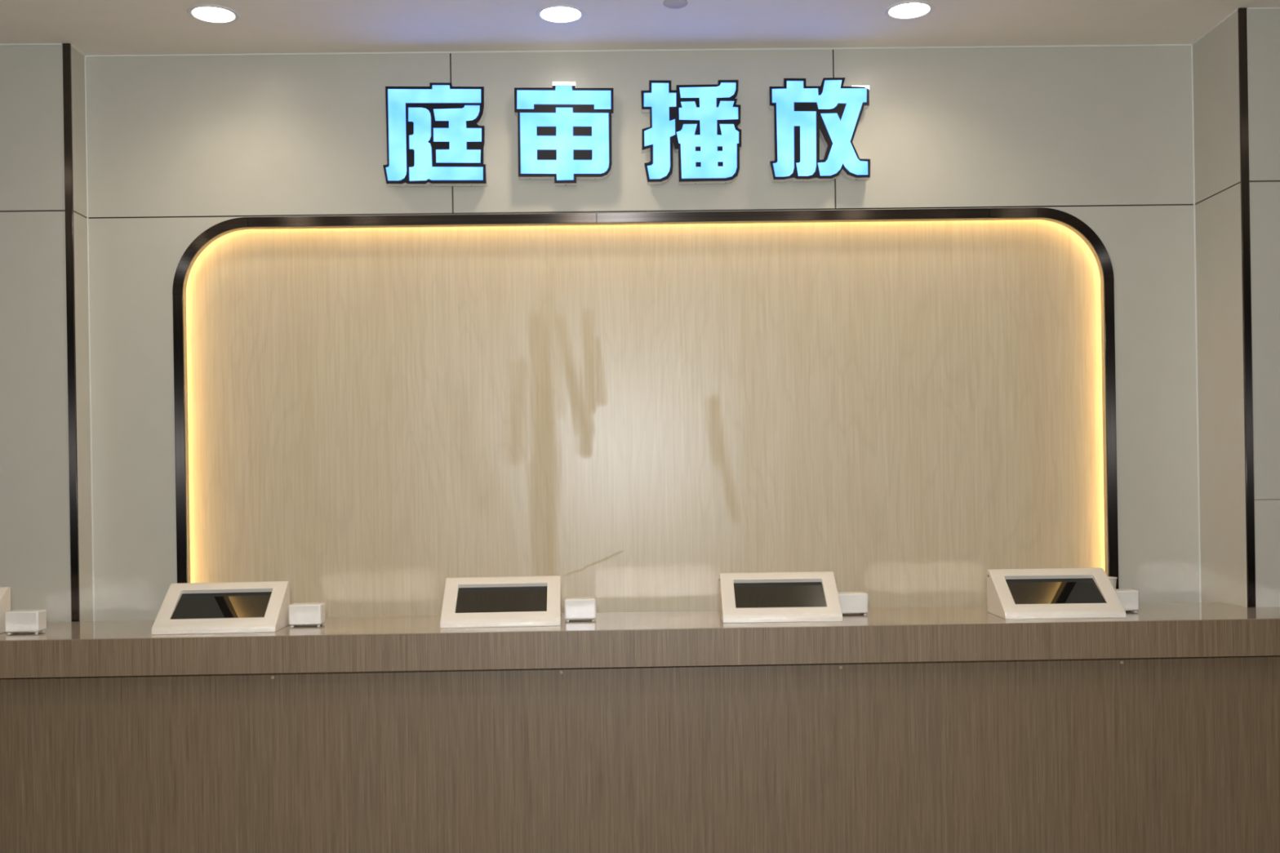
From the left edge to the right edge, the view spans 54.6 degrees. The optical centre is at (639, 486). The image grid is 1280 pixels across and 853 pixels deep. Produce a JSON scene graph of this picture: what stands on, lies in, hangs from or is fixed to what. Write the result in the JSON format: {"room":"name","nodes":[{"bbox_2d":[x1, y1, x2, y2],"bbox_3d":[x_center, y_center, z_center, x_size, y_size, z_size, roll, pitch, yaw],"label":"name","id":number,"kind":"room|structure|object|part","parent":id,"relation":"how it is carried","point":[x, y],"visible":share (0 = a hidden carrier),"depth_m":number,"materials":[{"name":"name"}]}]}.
{"room":"courthouse service hall","nodes":[
{"label":"courthouse service hall","id":0,"kind":"room"},
{"bbox_2d":[0,44,93,622],"bbox_3d":[-2.535,0.096,3.625,1.839,2.706,0.160,-1,0,-1],"label":"wall","id":1,"kind":"structure","parent":0,"point":[35,520],"depth_m":3.56,"materials":[{"name":"grey paint"}]},
{"bbox_2d":[62,43,79,622],"bbox_3d":[-1.624,0.082,3.558,0.022,2.706,0.008,-1,0,-1],"label":"trim","id":2,"kind":"structure","parent":1,"relation":"attached to","point":[67,81],"depth_m":3.56,"materials":[{"name":"metal"}]},
{"bbox_2d":[0,0,1279,55],"bbox_3d":[-0.032,-1.346,0.700,6.800,0.100,6.600,-1,0,-1],"label":"ceiling","id":3,"kind":"structure","parent":0,"point":[94,27],"depth_m":3.48,"materials":[{"name":"paint"}]},
{"bbox_2d":[186,4,239,24],"bbox_3d":[-1.154,-1.286,3.355,0.136,0.022,0.136,-1,0,-1],"label":"recessed light","id":4,"kind":"object","parent":3,"relation":"in","point":[206,13],"visible":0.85,"depth_m":3.38,"materials":[{"name":"beige plastic"}]},
{"bbox_2d":[194,7,231,15],"bbox_3d":[-1.154,-1.296,3.355,0.110,0.002,0.110,-1,0,-1],"label":"diffuser","id":5,"kind":"object","parent":4,"relation":"attached to","point":[200,11],"depth_m":3.38,"materials":[{"name":"beige plastic"}]},
{"bbox_2d":[535,4,585,23],"bbox_3d":[-0.217,-1.300,3.392,0.136,0.022,0.136,-1,0,-1],"label":"recessed light","id":6,"kind":"object","parent":3,"relation":"in","point":[556,13],"visible":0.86,"depth_m":3.42,"materials":[{"name":"beige plastic"}]},
{"bbox_2d":[542,7,578,15],"bbox_3d":[-0.217,-1.310,3.392,0.110,0.002,0.110,-1,0,-1],"label":"diffuser","id":7,"kind":"object","parent":6,"relation":"attached to","point":[553,11],"depth_m":3.42,"materials":[{"name":"beige plastic"}]},
{"bbox_2d":[662,0,687,8],"bbox_3d":[0.095,-1.295,3.324,0.066,0.006,0.066,-1,0,-1],"label":"cover plate","id":8,"kind":"object","parent":3,"relation":"attached to","point":[674,4],"visible":1,"depth_m":3.32,"materials":[{"name":"white plastic"}]},
{"bbox_2d":[884,0,934,20],"bbox_3d":[0.739,-1.315,3.403,0.136,0.022,0.136,-1,0,-1],"label":"recessed light","id":9,"kind":"object","parent":3,"relation":"in","point":[913,9],"visible":0.95,"depth_m":3.43,"materials":[{"name":"beige plastic"}]},
{"bbox_2d":[891,3,927,11],"bbox_3d":[0.739,-1.325,3.403,0.110,0.002,0.110,-1,0,-1],"label":"diffuser","id":10,"kind":"object","parent":9,"relation":"attached to","point":[908,6],"depth_m":3.43,"materials":[{"name":"beige plastic"}]},
{"bbox_2d":[85,45,1199,621],"bbox_3d":[0.028,0.057,3.694,3.289,2.706,0.022,-1,0,-1],"label":"wall","id":11,"kind":"structure","parent":0,"point":[179,148],"depth_m":3.68,"materials":[{"name":"grey paint"}]},
{"bbox_2d":[382,82,487,186],"bbox_3d":[-0.602,-1.032,3.648,0.300,0.297,0.051,-1,0,-1],"label":"sign letter","id":12,"kind":"object","parent":11,"relation":"attached to","point":[435,136],"visible":1,"depth_m":3.62,"materials":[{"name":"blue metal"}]},
{"bbox_2d":[514,81,613,186],"bbox_3d":[-0.221,-1.036,3.654,0.290,0.298,0.051,-1,0,-1],"label":"sign letter","id":13,"kind":"object","parent":11,"relation":"attached to","point":[564,130],"visible":1,"depth_m":3.63,"materials":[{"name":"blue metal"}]},
{"bbox_2d":[0,7,1279,57],"bbox_3d":[-0.074,-1.293,3.540,6.800,0.004,0.285,-1,0,-1],"label":"trim","id":14,"kind":"structure","parent":11,"relation":"attached to","point":[1247,8],"depth_m":3.68,"materials":[{"name":"white paint"}]},
{"bbox_2d":[84,45,1201,621],"bbox_3d":[0.028,0.059,3.682,3.289,2.702,0.003,-1,0,-1],"label":"trim","id":15,"kind":"structure","parent":11,"relation":"attached to","point":[1192,76],"depth_m":3.71,"materials":[{"name":"metal"}]},
{"bbox_2d":[172,207,1119,589],"bbox_3d":[0.032,0.298,3.681,2.793,2.223,0.006,-1,0,-1],"label":"frame","id":16,"kind":"object","parent":11,"relation":"attached to","point":[200,241],"visible":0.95,"depth_m":3.68,"materials":[{"name":"metal"}]},
{"bbox_3d":[-1.348,0.431,3.660,0.029,1.999,0.006,-1,0,-1],"label":"rail","id":17,"kind":"part","parent":16,"relation":"part of","materials":[{"name":"metal"}]},
{"bbox_3d":[-0.643,-0.789,3.671,1.028,0.029,0.006,-1,0,-1],"label":"rail","id":18,"kind":"part","parent":16,"relation":"part of","materials":[{"name":"metal"}]},
{"bbox_3d":[0.456,-0.806,3.688,1.169,0.029,0.006,-1,0,-1],"label":"rail","id":19,"kind":"part","parent":16,"relation":"part of","materials":[{"name":"metal"}]},
{"bbox_3d":[1.114,-0.816,3.698,0.145,0.029,0.006,-1,0,-1],"label":"rail","id":20,"kind":"part","parent":16,"relation":"part of","materials":[{"name":"metal"}]},
{"bbox_3d":[1.415,0.389,3.702,0.029,1.999,0.006,-1,0,-1],"label":"rail","id":21,"kind":"part","parent":16,"relation":"part of","materials":[{"name":"metal"}]},
{"bbox_2d":[186,219,1105,617],"bbox_3d":[0.031,0.278,3.726,2.875,2.264,0.045,-1,0,-1],"label":"wall panel","id":22,"kind":"object","parent":11,"relation":"attached to","point":[637,416],"visible":0.64,"depth_m":3.73,"materials":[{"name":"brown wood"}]},
{"bbox_2d":[640,80,741,184],"bbox_3d":[0.151,-1.043,3.660,0.292,0.299,0.051,-1,0,-1],"label":"sign letter","id":23,"kind":"object","parent":11,"relation":"attached to","point":[701,123],"visible":1,"depth_m":3.63,"materials":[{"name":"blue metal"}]},
{"bbox_2d":[768,77,870,182],"bbox_3d":[0.528,-1.051,3.666,0.296,0.297,0.051,-1,0,-1],"label":"sign letter","id":24,"kind":"object","parent":11,"relation":"attached to","point":[831,111],"visible":1,"depth_m":3.64,"materials":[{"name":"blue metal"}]},
{"bbox_2d":[1192,8,1279,607],"bbox_3d":[2.510,0.018,3.611,1.672,2.706,0.341,-1,0,-1],"label":"wall","id":25,"kind":"structure","parent":0,"point":[1215,68],"depth_m":3.48,"materials":[{"name":"grey paint"}]},
{"bbox_2d":[1237,8,1256,607],"bbox_3d":[1.686,0.031,3.428,0.022,2.706,0.008,-1,0,-1],"label":"trim","id":26,"kind":"structure","parent":25,"relation":"attached to","point":[1242,26],"depth_m":3.42,"materials":[{"name":"metal"}]},
{"bbox_3d":[0.012,1.460,0.700,6.800,0.100,6.600,-1,0,-1],"label":"floor","id":27,"kind":"structure","parent":0,"visible":0},
{"bbox_2d":[0,655,1279,852],"bbox_3d":[-0.036,0.933,3.305,6.780,0.956,0.277,-1,0,-1],"label":"counter","id":28,"kind":"object","parent":27,"relation":"on","point":[1167,754],"depth_m":3.17,"materials":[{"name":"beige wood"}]},
{"bbox_2d":[0,602,1279,678],"bbox_3d":[-0.045,0.408,3.340,6.780,0.094,0.434,-1,0,-1],"label":"countertop","id":29,"kind":"structure","parent":28,"relation":"on","point":[1182,629],"depth_m":3.13,"materials":[{"name":"beige wood"}]},
{"bbox_2d":[0,586,10,633],"bbox_3d":[-1.833,0.330,3.217,0.314,0.118,0.180,-1,0,-4],"label":"display","id":30,"kind":"object","parent":29,"relation":"on","point":[5,592],"visible":0.69,"depth_m":3.28,"materials":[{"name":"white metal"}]},
{"bbox_2d":[4,608,46,634],"bbox_3d":[-1.618,0.356,3.268,0.086,0.059,0.054,-1,0,-3],"label":"plastic box","id":31,"kind":"object","parent":29,"relation":"on","point":[15,620],"visible":1,"depth_m":3.24,"materials":[{"name":"white plastic"}]},
{"bbox_2d":[151,581,289,635],"bbox_3d":[-1.102,0.318,3.272,0.314,0.118,0.180,-1,0,-4],"label":"display","id":32,"kind":"object","parent":29,"relation":"on","point":[263,606],"visible":0.97,"depth_m":3.26,"materials":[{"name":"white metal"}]},
{"bbox_2d":[288,602,324,626],"bbox_3d":[-0.896,0.344,3.339,0.086,0.059,0.054,-1,0,-1],"label":"plastic box","id":33,"kind":"object","parent":29,"relation":"on","point":[308,613],"visible":1,"depth_m":3.31,"materials":[{"name":"white plastic"}]},
{"bbox_2d":[440,575,561,628],"bbox_3d":[-0.370,0.307,3.319,0.314,0.118,0.180,-1,0,-3],"label":"display","id":34,"kind":"object","parent":29,"relation":"on","point":[508,601],"visible":1,"depth_m":3.31,"materials":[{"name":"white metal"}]},
{"bbox_2d":[564,597,595,621],"bbox_3d":[-0.162,0.333,3.370,0.086,0.059,0.054,-1,0,-3],"label":"plastic box","id":35,"kind":"object","parent":29,"relation":"on","point":[575,608],"visible":1,"depth_m":3.34,"materials":[{"name":"white plastic"}]},
{"bbox_2d":[719,571,842,622],"bbox_3d":[0.373,0.295,3.328,0.314,0.118,0.180,-1,0,1],"label":"display","id":36,"kind":"object","parent":29,"relation":"on","point":[811,596],"visible":1,"depth_m":3.31,"materials":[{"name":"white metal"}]},
{"bbox_2d":[837,591,868,614],"bbox_3d":[0.580,0.322,3.414,0.086,0.059,0.054,-1,0,-2],"label":"plastic box","id":37,"kind":"object","parent":29,"relation":"on","point":[851,602],"visible":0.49,"depth_m":3.39,"materials":[{"name":"white plastic"}]},
{"bbox_2d":[986,567,1125,619],"bbox_3d":[1.106,0.284,3.313,0.314,0.118,0.180,-1,0,1],"label":"display","id":38,"kind":"object","parent":29,"relation":"on","point":[1042,593],"visible":1,"depth_m":3.30,"materials":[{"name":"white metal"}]},
{"bbox_2d":[1107,576,1117,589],"bbox_3d":[1.304,0.297,3.480,0.069,0.085,0.069,-1,0,-1],"label":"paper cup","id":39,"kind":"object","parent":29,"relation":"on","point":[1113,580],"visible":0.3,"depth_m":3.46,"materials":[{"name":"white paper"}]},
{"bbox_2d":[1114,588,1138,612],"bbox_3d":[1.304,0.310,3.372,0.086,0.059,0.054,-1,0,-1],"label":"plastic box","id":40,"kind":"object","parent":29,"relation":"on","point":[1129,598],"visible":0.54,"depth_m":3.35,"materials":[{"name":"white plastic"}]}
]}

